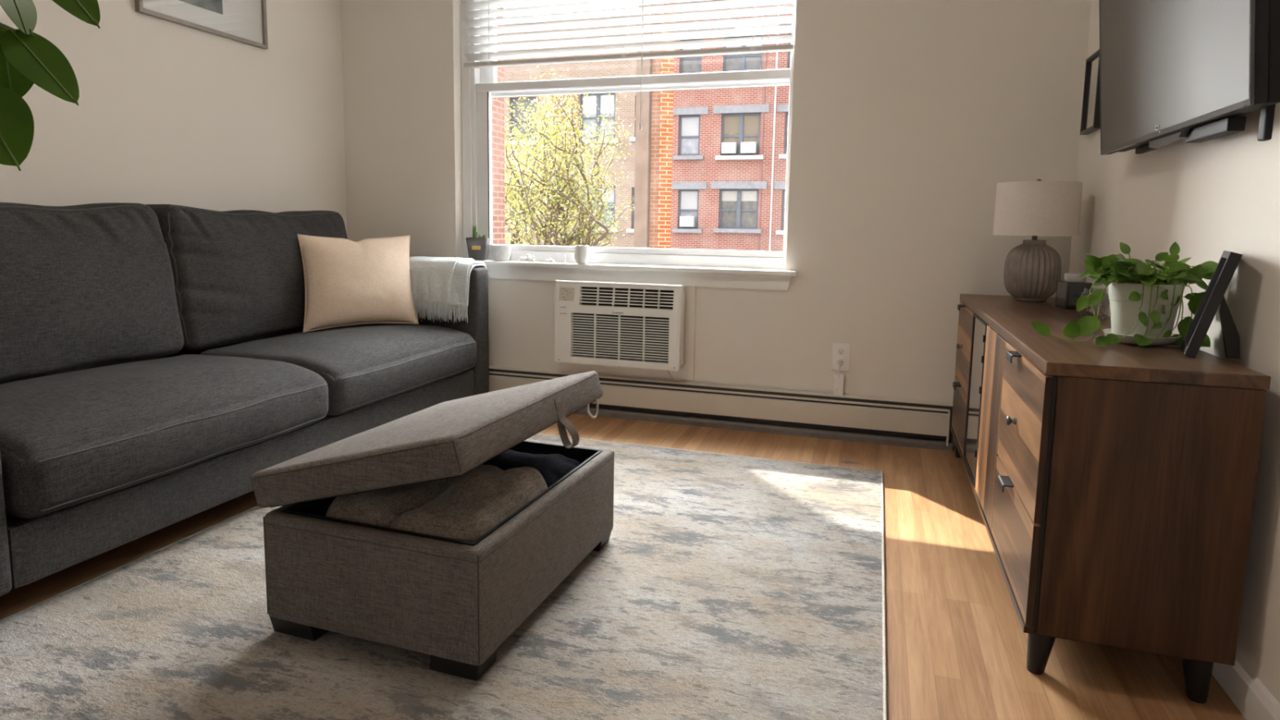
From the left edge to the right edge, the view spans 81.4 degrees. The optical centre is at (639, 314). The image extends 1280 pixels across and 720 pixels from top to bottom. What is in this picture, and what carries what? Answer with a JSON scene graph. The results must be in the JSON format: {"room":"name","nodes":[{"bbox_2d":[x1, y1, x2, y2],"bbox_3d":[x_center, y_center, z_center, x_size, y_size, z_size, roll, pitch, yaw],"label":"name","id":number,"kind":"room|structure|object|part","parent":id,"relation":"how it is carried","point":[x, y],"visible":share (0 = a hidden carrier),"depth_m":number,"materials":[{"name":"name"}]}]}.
{"room":"living room","nodes":[
{"label":"living room","id":0,"kind":"room"},
{"bbox_2d":[0,0,347,238],"bbox_3d":[-2.688,-0.544,1.583,0.200,2.620,6.280,3,7,17],"label":"wall","id":1,"kind":"structure","parent":0,"point":[167,112],"depth_m":3.33,"materials":[{"name":"paint"}]},
{"bbox_2d":[134,0,267,48],"bbox_3d":[-1.959,-1.530,3.352,0.026,0.500,0.680,3,7,17],"label":"picture frame","id":2,"kind":"object","parent":1,"relation":"attached to","point":[244,21],"visible":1,"depth_m":3.44,"materials":[{"name":"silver metal"}]},
{"bbox_2d":[179,0,222,14],"bbox_3d":[-1.980,-1.523,3.287,0.001,0.300,0.313,3,7,17],"label":"print","id":3,"kind":"object","parent":2,"relation":"attached to","point":[207,6],"depth_m":3.37},
{"bbox_2d":[0,413,1245,719],"bbox_3d":[-0.825,0.917,1.151,4.159,0.120,6.280,3,7,17],"label":"floor","id":4,"kind":"structure","parent":0,"point":[956,641],"depth_m":2.00,"materials":[{"name":"brown wood"}]},
{"bbox_2d":[0,202,488,596],"bbox_3d":[-1.622,0.103,2.907,1.049,1.057,2.462,3,7,17],"label":"sofa","id":5,"kind":"object","parent":4,"relation":"on","point":[156,359],"visible":0.84,"depth_m":2.53,"materials":[{"name":"grey fabric"}]},
{"bbox_3d":[-1.993,0.318,1.833,1.008,0.686,0.157,3,7,17],"label":"arm","id":6,"kind":"part","parent":5,"relation":"part of","materials":[{"name":"grey fabric"}]},
{"bbox_2d":[0,202,183,384],"bbox_3d":[-2.092,-0.079,2.457,0.350,0.596,1.118,3,7,17],"label":"cushion","id":7,"kind":"object","parent":5,"relation":"on","point":[83,287],"depth_m":2.57,"materials":[{"name":"grey fabric"}]},
{"bbox_2d":[0,354,328,519],"bbox_3d":[-1.639,0.318,2.375,0.740,0.255,1.079,3,7,17],"label":"seat cushion","id":8,"kind":"object","parent":5,"relation":"on","point":[77,436],"depth_m":2.17,"materials":[{"name":"grey fabric"}]},
{"bbox_3d":[-2.054,0.137,3.052,0.140,0.740,2.160,3,7,17],"label":"backrest frame","id":9,"kind":"part","parent":5,"relation":"part of","materials":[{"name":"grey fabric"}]},
{"bbox_2d":[143,204,347,351],"bbox_3d":[-1.764,-0.198,3.475,0.350,0.599,1.083,3,7,17],"label":"cushion","id":10,"kind":"object","parent":5,"relation":"on","point":[237,277],"depth_m":3.18,"materials":[{"name":"grey fabric"}]},
{"bbox_2d":[199,323,476,414],"bbox_3d":[-1.312,0.202,3.391,0.740,0.257,1.081,3,7,17],"label":"seat cushion","id":11,"kind":"object","parent":5,"relation":"on","point":[365,368],"depth_m":3.16,"materials":[{"name":"grey fabric"}]},
{"bbox_2d":[297,234,418,332],"bbox_3d":[-1.361,-0.164,3.622,0.598,0.446,0.230,-5,9,-41],"label":"throw pillow","id":12,"kind":"object","parent":5,"relation":"on","point":[367,281],"visible":1,"depth_m":3.54,"materials":[{"name":"beige fabric"}]},
{"bbox_3d":[-1.292,0.070,4.017,1.008,0.686,0.153,3,7,17],"label":"arm","id":13,"kind":"part","parent":5,"relation":"part of","materials":[{"name":"grey fabric"}]},
{"bbox_2d":[409,256,486,323],"bbox_3d":[-1.020,-0.108,3.909,0.406,0.385,0.300,3,7,17],"label":"throw blanket","id":14,"kind":"object","parent":5,"relation":"on","point":[438,284],"visible":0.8,"depth_m":3.78,"materials":[{"name":"grey fabric"}]},
{"bbox_2d":[0,433,887,719],"bbox_3d":[-0.557,0.800,1.607,2.078,0.013,3.744,3,7,17],"label":"area rug","id":15,"kind":"object","parent":4,"relation":"on","point":[722,586],"visible":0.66,"depth_m":1.81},
{"bbox_2d":[0,0,100,170],"bbox_3d":[-1.026,0.141,1.008,0.625,1.422,0.260,-1,7,-18],"label":"rubber plant","id":16,"kind":"object","parent":15,"relation":"on","point":[27,58],"visible":1,"depth_m":0.95,"materials":[{"name":"green plant"}]},
{"bbox_2d":[250,370,613,680],"bbox_3d":[-0.502,0.471,2.044,0.628,0.542,0.804,3,7,19],"label":"storage ottoman","id":17,"kind":"object","parent":15,"relation":"on","point":[455,602],"visible":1,"depth_m":1.71,"materials":[{"name":"grey fabric"}]},
{"bbox_3d":[-0.519,0.317,2.033,0.584,0.235,0.804,3,7,19],"label":"lid","id":18,"kind":"part","parent":17,"relation":"part of","materials":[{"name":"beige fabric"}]},
{"bbox_2d":[325,465,546,542],"bbox_3d":[-0.504,0.535,1.889,0.440,0.300,0.411,3,7,17],"label":"fleece blanket","id":19,"kind":"object","parent":17,"relation":"on","point":[466,507],"visible":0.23,"depth_m":1.76,"materials":[{"name":"brown fabric"}]},
{"bbox_2d":[480,448,581,488],"bbox_3d":[-0.405,0.531,2.231,0.450,0.231,0.291,3,7,17],"label":"fleece blanket","id":20,"kind":"object","parent":17,"relation":"on","point":[552,468],"visible":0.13,"depth_m":2.17,"materials":[{"name":"black fabric"}]},
{"bbox_2d":[950,293,1271,703],"bbox_3d":[1.316,0.374,2.430,0.420,0.724,1.804,3,7,17],"label":"sideboard","id":21,"kind":"object","parent":4,"relation":"on","point":[1113,486],"visible":0.98,"depth_m":1.59,"materials":[{"name":"brown wood"}]},
{"bbox_3d":[1.334,0.303,3.134,0.026,0.020,0.080,3,7,17],"label":"handle","id":22,"kind":"part","parent":21,"relation":"part of","materials":[{"name":"black metal"}]},
{"bbox_3d":[1.432,0.581,3.306,0.060,0.112,0.060,3,7,17],"label":"leg","id":23,"kind":"part","parent":21,"relation":"part of","materials":[{"name":"black wood"}]},
{"bbox_3d":[1.336,0.134,3.113,0.023,0.024,0.024,3,7,17],"label":"knob","id":24,"kind":"part","parent":21,"relation":"part of","materials":[{"name":"grey metal"}]},
{"bbox_3d":[1.341,0.413,3.113,0.016,0.230,0.500,3,7,17],"label":"drawer","id":25,"kind":"part","parent":21,"relation":"part of","materials":[{"name":"brown wood"}]},
{"bbox_3d":[1.346,-0.028,3.114,0.026,0.020,0.075,3,7,17],"label":"handle","id":26,"kind":"part","parent":21,"relation":"part of","materials":[{"name":"black metal"}]},
{"bbox_3d":[1.346,0.131,3.079,0.016,0.327,0.500,3,7,17],"label":"drawer","id":27,"kind":"part","parent":21,"relation":"part of","materials":[{"name":"brown wood"}]},
{"bbox_3d":[1.211,0.292,2.686,0.005,0.547,0.318,3,7,17],"label":"glass","id":28,"kind":"part","parent":21,"relation":"part of","materials":[{"name":"glass"}]},
{"bbox_3d":[1.212,0.295,2.683,0.016,0.563,0.354,3,7,17],"label":"glass door","id":29,"kind":"part","parent":21,"relation":"part of","materials":[{"name":"clear glass"}]},
{"bbox_3d":[1.096,0.336,2.321,0.016,0.563,0.380,3,7,17],"label":"door","id":30,"kind":"part","parent":21,"relation":"part of","materials":[{"name":"brown wood"}]},
{"bbox_3d":[0.947,0.440,1.927,0.026,0.020,0.080,3,7,17],"label":"handle","id":31,"kind":"part","parent":21,"relation":"part of","materials":[{"name":"black metal"}]},
{"bbox_3d":[0.946,0.272,1.899,0.023,0.024,0.024,3,7,17],"label":"knob","id":32,"kind":"part","parent":21,"relation":"part of","materials":[{"name":"grey metal"}]},
{"bbox_3d":[0.958,0.109,1.907,0.026,0.020,0.075,3,7,17],"label":"handle","id":33,"kind":"part","parent":21,"relation":"part of","materials":[{"name":"black metal"}]},
{"bbox_3d":[0.953,0.551,1.902,0.016,0.230,0.538,3,7,17],"label":"drawer","id":34,"kind":"part","parent":21,"relation":"part of","materials":[{"name":"brown wood"}]},
{"bbox_3d":[0.957,0.268,1.869,0.016,0.327,0.538,3,7,17],"label":"drawer","id":35,"kind":"part","parent":21,"relation":"part of","materials":[{"name":"brown wood"}]},
{"bbox_2d":[992,178,1082,301],"bbox_3d":[1.585,-0.298,2.991,0.306,0.485,0.306,3,7,17],"label":"table lamp","id":36,"kind":"object","parent":21,"relation":"on","point":[1033,268],"visible":0.97,"depth_m":2.91,"materials":[{"name":"beige ceramic"}]},
{"bbox_3d":[1.587,-0.418,2.977,0.026,0.242,0.026,3,7,17],"label":"stem","id":37,"kind":"part","parent":36,"relation":"part of","materials":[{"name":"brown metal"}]},
{"bbox_3d":[1.587,-0.419,2.977,0.306,0.208,0.306,3,7,17],"label":"lamp shade","id":38,"kind":"part","parent":36,"relation":"part of","materials":[{"name":"fabric"}]},
{"bbox_3d":[0.916,0.763,1.700,0.060,0.112,0.060,3,7,17],"label":"leg","id":39,"kind":"part","parent":21,"relation":"part of","materials":[{"name":"black wood"}]},
{"bbox_2d":[1055,272,1093,309],"bbox_3d":[1.585,-0.085,2.719,0.088,0.128,0.089,2,7,5],"label":"candle jar","id":40,"kind":"object","parent":21,"relation":"on","point":[1069,290],"visible":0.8,"depth_m":2.68,"materials":[{"name":"black glass"}]},
{"bbox_3d":[1.586,-0.135,2.713,0.072,0.029,0.072,2,7,5],"label":"lid","id":41,"kind":"part","parent":40,"relation":"part of","materials":[{"name":"clear glass"}]},
{"bbox_2d":[1078,288,1110,320],"bbox_3d":[1.453,-0.033,2.382,0.086,0.099,0.086,3,7,17],"label":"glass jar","id":42,"kind":"object","parent":21,"relation":"on","point":[1100,308],"visible":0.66,"depth_m":2.37,"materials":[{"name":"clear glass"}]},
{"bbox_2d":[1031,241,1217,346],"bbox_3d":[1.247,-0.057,1.884,0.424,0.257,0.254,-1,7,-17],"label":"pothos","id":43,"kind":"object","parent":21,"relation":"on","point":[1144,301],"visible":0.98,"depth_m":1.83,"materials":[{"name":"plant"}]},
{"bbox_2d":[1107,280,1185,337],"bbox_3d":[1.269,-0.010,1.879,0.162,0.142,0.162,3,7,17],"label":"pot","id":44,"kind":"object","parent":21,"relation":"on","point":[1153,316],"depth_m":1.82,"materials":[{"name":"white ceramic"}]},
{"bbox_3d":[1.200,0.779,1.611,0.060,0.112,0.060,3,7,17],"label":"leg","id":45,"kind":"part","parent":21,"relation":"part of","materials":[{"name":"black wood"}]},
{"bbox_2d":[1180,250,1242,359],"bbox_3d":[1.316,-0.025,1.702,0.104,0.240,0.150,5,8,33],"label":"photo frame","id":46,"kind":"object","parent":21,"relation":"on","point":[1213,296],"visible":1,"depth_m":1.66,"materials":[{"name":"black paint"}]},
{"bbox_3d":[1.304,-0.027,1.709,0.056,0.204,0.118,5,8,33],"label":"glass","id":47,"kind":"part","parent":46,"relation":"part of","materials":[{"name":"clear glass"}]},
{"bbox_3d":[1.322,0.028,1.666,0.047,0.141,0.008,3,7,17],"label":"easel leg","id":48,"kind":"part","parent":46,"relation":"part of","materials":[{"name":"black paint"}]},
{"bbox_2d":[340,0,1091,402],"bbox_3d":[0.118,-0.768,3.854,3.759,2.620,0.226,3,7,17],"label":"wall","id":49,"kind":"structure","parent":0,"point":[908,117],"depth_m":3.48,"materials":[{"name":"paint"}]},
{"bbox_2d":[460,0,796,269],"bbox_3d":[-0.108,-1.069,3.908,1.820,1.603,0.116,3,7,17],"label":"window","id":50,"kind":"structure","parent":49,"relation":"in","point":[478,85],"depth_m":3.98,"materials":[{"name":"white plastic"}]},
{"bbox_2d":[463,0,795,129],"bbox_3d":[-0.112,-1.390,3.770,1.762,0.903,0.072,3,7,17],"label":"window blind","id":51,"kind":"object","parent":50,"relation":"attached to","point":[718,4],"visible":1,"depth_m":3.77,"materials":[{"name":"white plastic"}]},
{"bbox_3d":[-0.794,-1.586,3.974,0.024,0.495,0.057,3,7,17],"label":"ladder cord","id":52,"kind":"part","parent":51,"relation":"part of","materials":[{"name":"white fabric"}]},
{"bbox_3d":[-0.070,-1.547,3.747,0.024,0.495,0.057,3,7,17],"label":"ladder cord","id":53,"kind":"part","parent":51,"relation":"part of","materials":[{"name":"white fabric"}]},
{"bbox_3d":[-0.111,-1.308,3.787,1.762,0.024,0.050,3,7,17],"label":"rail","id":54,"kind":"part","parent":51,"relation":"part of","materials":[{"name":"white plastic"}]},
{"bbox_3d":[0.549,-1.514,3.551,0.024,0.495,0.057,3,7,17],"label":"ladder cord","id":55,"kind":"part","parent":51,"relation":"part of","materials":[{"name":"white fabric"}]},
{"bbox_3d":[0.594,-1.388,3.517,0.033,0.745,0.003,3,7,17],"label":"pull cord","id":56,"kind":"part","parent":51,"relation":"part of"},
{"bbox_3d":[-0.089,-0.755,3.915,1.714,0.868,0.038,3,7,17],"label":"sash","id":57,"kind":"part","parent":50,"relation":"part of","materials":[{"name":"white plastic"}]},
{"bbox_3d":[-0.082,-1.206,3.858,1.715,0.046,0.048,3,7,17],"label":"meeting rail","id":58,"kind":"part","parent":50,"relation":"part of","materials":[{"name":"white plastic"}]},
{"bbox_3d":[-0.063,-1.494,3.871,1.714,0.650,0.038,3,7,17],"label":"sash","id":59,"kind":"part","parent":50,"relation":"part of","materials":[{"name":"white plastic"}]},
{"bbox_2d":[475,259,797,290],"bbox_3d":[-0.160,-0.213,3.896,1.935,0.095,0.133,3,7,17],"label":"window sill","id":60,"kind":"structure","parent":49,"relation":"attached to","point":[686,276],"depth_m":3.80,"materials":[{"name":"white paint"}]},
{"bbox_2d":[466,224,490,260],"bbox_3d":[-0.890,-0.396,4.099,0.115,0.193,0.115,1,7,0],"label":"potted succulent","id":61,"kind":"object","parent":60,"relation":"on","point":[477,247],"visible":1,"depth_m":4.06,"materials":[{"name":"grey ceramic"}]},
{"bbox_2d":[466,237,490,260],"bbox_3d":[-0.891,-0.361,4.103,0.115,0.123,0.115,1,7,0],"label":"pot","id":62,"kind":"object","parent":61,"relation":"attached to","point":[477,247],"depth_m":4.05,"materials":[{"name":"grey ceramic"}]},
{"bbox_2d":[491,244,511,261],"bbox_3d":[-0.761,-0.336,4.085,0.103,0.083,0.103,3,7,17],"label":"ceramic planter","id":63,"kind":"object","parent":60,"relation":"on","point":[500,252],"visible":1,"depth_m":4.04,"materials":[{"name":"white ceramic"}]},
{"bbox_2d":[518,253,535,262],"bbox_3d":[-0.613,-0.307,4.028,0.098,0.043,0.034,3,7,17],"label":"figurine","id":64,"kind":"object","parent":60,"relation":"on","point":[528,258],"visible":1,"depth_m":4.01,"materials":[{"name":"white ceramic"}]},
{"bbox_2d":[545,257,554,262],"bbox_3d":[-0.481,-0.291,3.988,0.052,0.026,0.024,3,7,17],"label":"figurine","id":65,"kind":"object","parent":60,"relation":"on","point":[549,260],"visible":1,"depth_m":3.98,"materials":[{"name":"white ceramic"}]},
{"bbox_2d":[573,244,590,263],"bbox_3d":[-0.304,-0.314,3.907,0.082,0.095,0.082,3,7,17],"label":"ceramic cup","id":66,"kind":"object","parent":60,"relation":"on","point":[581,251],"visible":1,"depth_m":3.88,"materials":[{"name":"white ceramic"}]},
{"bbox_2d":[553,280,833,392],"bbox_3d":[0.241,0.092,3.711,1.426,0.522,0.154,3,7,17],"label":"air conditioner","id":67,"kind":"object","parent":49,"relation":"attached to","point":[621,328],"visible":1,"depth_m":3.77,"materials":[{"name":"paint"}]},
{"bbox_3d":[-0.375,-0.104,3.820,0.083,0.068,0.014,3,7,17],"label":"control panel","id":68,"kind":"part","parent":67,"relation":"part of","materials":[{"name":"beige plastic"}]},
{"bbox_2d":[570,313,669,361],"bbox_3d":[-0.105,0.117,3.757,0.522,0.228,0.015,3,7,17],"label":"grille","id":69,"kind":"object","parent":67,"relation":"attached to","point":[594,337],"depth_m":3.76,"materials":[{"name":"white plastic"}]},
{"bbox_2d":[579,287,673,309],"bbox_3d":[-0.069,-0.084,3.734,0.494,0.094,0.030,3,7,17],"label":"grille","id":70,"kind":"object","parent":67,"relation":"attached to","point":[590,298],"depth_m":3.74,"materials":[{"name":"white plastic"}]},
{"bbox_3d":[-0.096,0.046,3.837,0.652,0.400,0.089,3,7,17],"label":"casing","id":71,"kind":"part","parent":67,"relation":"part of","materials":[{"name":"white plastic"}]},
{"bbox_3d":[0.533,0.316,3.695,0.837,0.092,0.048,3,7,17],"label":"power cord","id":72,"kind":"part","parent":67,"relation":"part of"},
{"bbox_2d":[488,365,955,451],"bbox_3d":[0.054,0.443,3.858,3.755,0.212,0.065,3,7,17],"label":"baseboard heater","id":73,"kind":"object","parent":49,"relation":"attached to","point":[902,422],"visible":0.58,"depth_m":3.65,"materials":[{"name":"metal"}]},
{"bbox_3d":[-0.165,0.355,3.898,3.305,0.010,0.004,3,7,17],"label":"damper blade","id":74,"kind":"part","parent":73,"relation":"part of","materials":[{"name":"metal"}]},
{"bbox_3d":[-0.151,0.520,3.927,3.331,0.036,0.055,3,7,17],"label":"rail","id":75,"kind":"part","parent":73,"relation":"part of","materials":[{"name":"grey metal"}]},
{"bbox_2d":[831,342,850,371],"bbox_3d":[0.964,0.204,3.569,0.083,0.135,0.008,3,7,17],"label":"wall outlet","id":76,"kind":"object","parent":49,"relation":"attached to","point":[841,351],"visible":1,"depth_m":3.57,"materials":[{"name":"white paint"}]},
{"bbox_2d":[833,361,844,395],"bbox_3d":[0.953,0.310,3.565,0.044,0.168,0.029,3,7,17],"label":"plug","id":77,"kind":"object","parent":76,"relation":"attached to","point":[838,378],"visible":1,"depth_m":3.56,"materials":[{"name":"white paint"}]},
{"bbox_2d":[836,359,844,365],"bbox_3d":[0.962,0.232,3.570,0.033,0.033,0.002,3,7,17],"label":"receptacle","id":78,"kind":"object","parent":76,"relation":"attached to","point":[837,360],"depth_m":3.57,"materials":[{"name":"white plastic"}]},
{"bbox_2d":[837,348,844,355],"bbox_3d":[0.963,0.179,3.564,0.033,0.033,0.002,3,7,17],"label":"receptacle","id":79,"kind":"object","parent":76,"relation":"attached to","point":[840,351],"depth_m":3.56,"materials":[{"name":"white plastic"}]},
{"bbox_2d":[1068,0,1279,703],"bbox_3d":[1.083,-0.341,0.395,0.200,2.620,6.280,3,7,17],"label":"wall","id":80,"kind":"structure","parent":0,"point":[1211,197],"depth_m":1.76,"materials":[{"name":"paint"}]},
{"bbox_2d":[1080,48,1100,134],"bbox_3d":[1.792,-0.874,2.938,0.030,0.299,0.208,3,7,17],"label":"picture frame","id":81,"kind":"object","parent":80,"relation":"attached to","point":[1091,110],"visible":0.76,"depth_m":2.95,"materials":[{"name":"black paint"}]},
{"bbox_3d":[1.789,-0.875,2.939,0.002,0.275,0.184,3,7,17],"label":"glass","id":82,"kind":"part","parent":81,"relation":"part of","materials":[{"name":"glass"}]},
{"bbox_2d":[1098,0,1279,155],"bbox_3d":[1.415,-0.757,1.965,0.151,0.688,1.067,3,7,17],"label":"television","id":83,"kind":"object","parent":80,"relation":"attached to","point":[1171,71],"visible":1,"depth_m":1.82,"materials":[{"name":"plastic"}]},
{"bbox_2d":[1211,652,1279,719],"bbox_3d":[0.916,0.925,0.439,0.016,0.090,5.988,3,7,17],"label":"baseboard","id":84,"kind":"structure","parent":80,"relation":"attached to","point":[1249,695],"depth_m":1.56,"materials":[{"name":"white paint"}]},
{"label":"outside","id":85,"kind":"structure","parent":0,"visible":0},
{"bbox_3d":[1.564,4.595,39.083,100.000,0.300,66.046,3,7,17],"label":"ground","id":86,"kind":"structure","parent":85,"visible":0},
{"bbox_2d":[491,7,505,244],"bbox_3d":[-2.851,1.454,6.780,4.750,13.420,2.150,3,7,17],"label":"building wing","id":87,"kind":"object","parent":86,"relation":"on","point":[497,103],"visible":0.02,"depth_m":6.91,"materials":[{"name":"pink brick"}]},
{"bbox_2d":[504,65,635,262],"bbox_3d":[-2.023,0.180,20.552,3.972,12.735,9.035,3,7,17],"label":"street tree","id":88,"kind":"object","parent":86,"relation":"on","point":[547,171],"visible":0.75,"depth_m":18.14,"materials":[{"name":"green plant"}]},
{"bbox_2d":[503,14,637,264],"bbox_3d":[-2.271,-3.733,34.564,9.710,17.180,9.140,3,7,17],"label":"apartment building","id":89,"kind":"structure","parent":86,"relation":"on","point":[625,111],"depth_m":29.41,"materials":[{"name":"beige brick"}]},
{"bbox_3d":[-4.772,-6.991,30.317,1.520,0.150,0.280,3,7,17],"label":"sill","id":90,"kind":"part","parent":89,"relation":"part of","materials":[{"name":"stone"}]},
{"bbox_3d":[-4.705,-7.948,30.367,1.050,1.590,0.020,3,7,17],"label":"pane","id":91,"kind":"part","parent":89,"relation":"part of","materials":[{"name":"glass"}]},
{"bbox_3d":[-4.763,-4.443,30.783,1.050,1.450,0.020,3,7,17],"label":"pane","id":92,"kind":"part","parent":89,"relation":"part of","materials":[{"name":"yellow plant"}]},
{"bbox_3d":[-2.996,-7.903,29.633,1.200,2.800,0.040,3,7,17],"label":"brown brick panel","id":93,"kind":"part","parent":89,"relation":"part of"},
{"bbox_3d":[-1.700,-6.826,29.350,1.810,0.150,0.280,3,7,17],"label":"sill","id":94,"kind":"part","parent":89,"relation":"part of","materials":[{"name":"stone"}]},
{"bbox_3d":[-1.633,-7.807,29.396,1.340,1.640,0.020,3,7,17],"label":"pane","id":95,"kind":"part","parent":89,"relation":"part of","materials":[{"name":"grey glass"}]},
{"bbox_3d":[-1.619,-4.298,29.790,1.290,1.500,0.020,3,7,17],"label":"pane","id":96,"kind":"part","parent":89,"relation":"part of","materials":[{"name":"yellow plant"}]},
{"bbox_3d":[-1.685,-3.386,29.736,1.760,0.150,0.280,3,7,17],"label":"sill","id":97,"kind":"part","parent":89,"relation":"part of","materials":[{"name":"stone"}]},
{"bbox_3d":[-0.018,-3.277,29.213,1.020,0.150,0.280,3,7,17],"label":"sill","id":98,"kind":"part","parent":89,"relation":"part of","materials":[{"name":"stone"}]},
{"bbox_3d":[0.125,-6.767,28.771,1.040,0.150,0.280,3,7,17],"label":"sill","id":99,"kind":"part","parent":89,"relation":"part of","materials":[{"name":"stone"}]},
{"bbox_2d":[633,2,675,266],"bbox_3d":[0.325,-1.083,15.936,0.755,16.400,0.800,3,7,17],"label":"brick pier","id":100,"kind":"structure","parent":86,"relation":"on","point":[654,142],"depth_m":15.40,"materials":[{"name":"orange brick"}]},
{"bbox_2d":[670,0,792,269],"bbox_3d":[8.090,-3.324,31.284,11.860,17.480,9.140,3,7,17],"label":"apartment building","id":101,"kind":"structure","parent":86,"relation":"on","point":[736,202],"depth_m":27.87,"materials":[{"name":"red brick"}]},
{"bbox_2d":[679,216,694,226],"bbox_3d":[1.815,-3.561,28.551,0.550,0.400,0.254,3,7,17],"label":"window air conditioner","id":102,"kind":"object","parent":101,"relation":"attached to","point":[685,221],"visible":1,"depth_m":28.43,"materials":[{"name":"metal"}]},
{"bbox_2d":[682,219,690,225],"bbox_3d":[1.777,-3.540,28.436,0.330,0.245,0.008,3,7,17],"label":"vent","id":103,"kind":"object","parent":102,"relation":"attached to","point":[685,222],"depth_m":28.44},
{"bbox_3d":[1.830,-3.217,28.626,1.140,0.150,0.280,3,7,17],"label":"sill","id":104,"kind":"part","parent":101,"relation":"part of","materials":[{"name":"grey concrete"}]},
{"bbox_3d":[1.847,-5.959,28.309,1.160,0.150,0.280,3,7,17],"label":"sill","id":105,"kind":"part","parent":101,"relation":"part of","materials":[{"name":"grey stone"}]},
{"bbox_3d":[1.895,-4.054,28.690,0.670,1.350,0.020,3,7,17],"label":"pane","id":106,"kind":"part","parent":101,"relation":"part of","materials":[{"name":"white glass"}]},
{"bbox_3d":[1.912,-6.806,28.372,0.690,1.370,0.020,3,7,17],"label":"pane","id":107,"kind":"part","parent":101,"relation":"part of","materials":[{"name":"white glass"}]},
{"bbox_3d":[1.949,-9.656,28.036,0.710,1.230,0.020,3,7,17],"label":"pane","id":108,"kind":"part","parent":101,"relation":"part of","materials":[{"name":"grey glass"}]},
{"bbox_2d":[721,142,737,154],"bbox_3d":[3.326,-6.202,27.766,0.540,0.400,0.254,3,7,17],"label":"window air conditioner","id":109,"kind":"object","parent":101,"relation":"attached to","point":[726,147],"visible":1,"depth_m":27.65,"materials":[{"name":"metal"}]},
{"bbox_2d":[724,144,733,150],"bbox_3d":[3.289,-6.182,27.650,0.324,0.245,0.008,3,7,17],"label":"vent","id":110,"kind":"object","parent":109,"relation":"attached to","point":[726,147],"depth_m":27.65,"materials":[{"name":"white metal"}]},
{"bbox_3d":[3.674,-3.147,28.042,1.810,0.150,0.280,3,7,17],"label":"sill","id":111,"kind":"part","parent":101,"relation":"part of","materials":[{"name":"grey stone"}]},
{"bbox_3d":[3.739,-3.980,28.106,1.340,1.340,0.020,3,7,17],"label":"pane","id":112,"kind":"part","parent":101,"relation":"part of","materials":[{"name":"grey glass"}]},
{"bbox_3d":[3.709,-5.839,27.725,1.790,0.150,0.280,3,7,17],"label":"sill","id":113,"kind":"part","parent":101,"relation":"part of","materials":[{"name":"concrete"}]},
{"bbox_3d":[3.774,-6.701,27.786,1.320,1.400,0.020,3,7,17],"label":"pane","id":114,"kind":"part","parent":101,"relation":"part of","materials":[{"name":"beige glass"}]},
{"bbox_3d":[3.821,-9.556,27.447,1.320,1.230,0.020,3,7,17],"label":"pane","id":115,"kind":"part","parent":101,"relation":"part of","materials":[{"name":"grey glass"}]},
{"bbox_2d":[740,142,756,153],"bbox_3d":[4.021,-6.165,27.547,0.560,0.400,0.254,3,7,17],"label":"window air conditioner","id":116,"kind":"object","parent":101,"relation":"attached to","point":[745,147],"visible":1,"depth_m":27.44,"materials":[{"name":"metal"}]},
{"bbox_2d":[743,145,752,151],"bbox_3d":[3.984,-6.144,27.431,0.336,0.245,0.008,3,7,17],"label":"vent","id":117,"kind":"object","parent":116,"relation":"attached to","point":[746,148],"depth_m":27.43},
{"bbox_3d":[5.621,-3.013,27.432,1.180,0.150,0.280,3,7,17],"label":"sill","id":118,"kind":"part","parent":101,"relation":"part of","materials":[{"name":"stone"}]},
{"bbox_3d":[5.666,-5.753,27.106,1.180,0.150,0.280,3,7,17],"label":"sill","id":119,"kind":"part","parent":101,"relation":"part of","materials":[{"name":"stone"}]},
{"bbox_3d":[5.686,-3.850,27.496,0.710,1.350,0.020,3,7,17],"label":"pane","id":120,"kind":"part","parent":101,"relation":"part of","materials":[{"name":"grey glass"}]}
]}

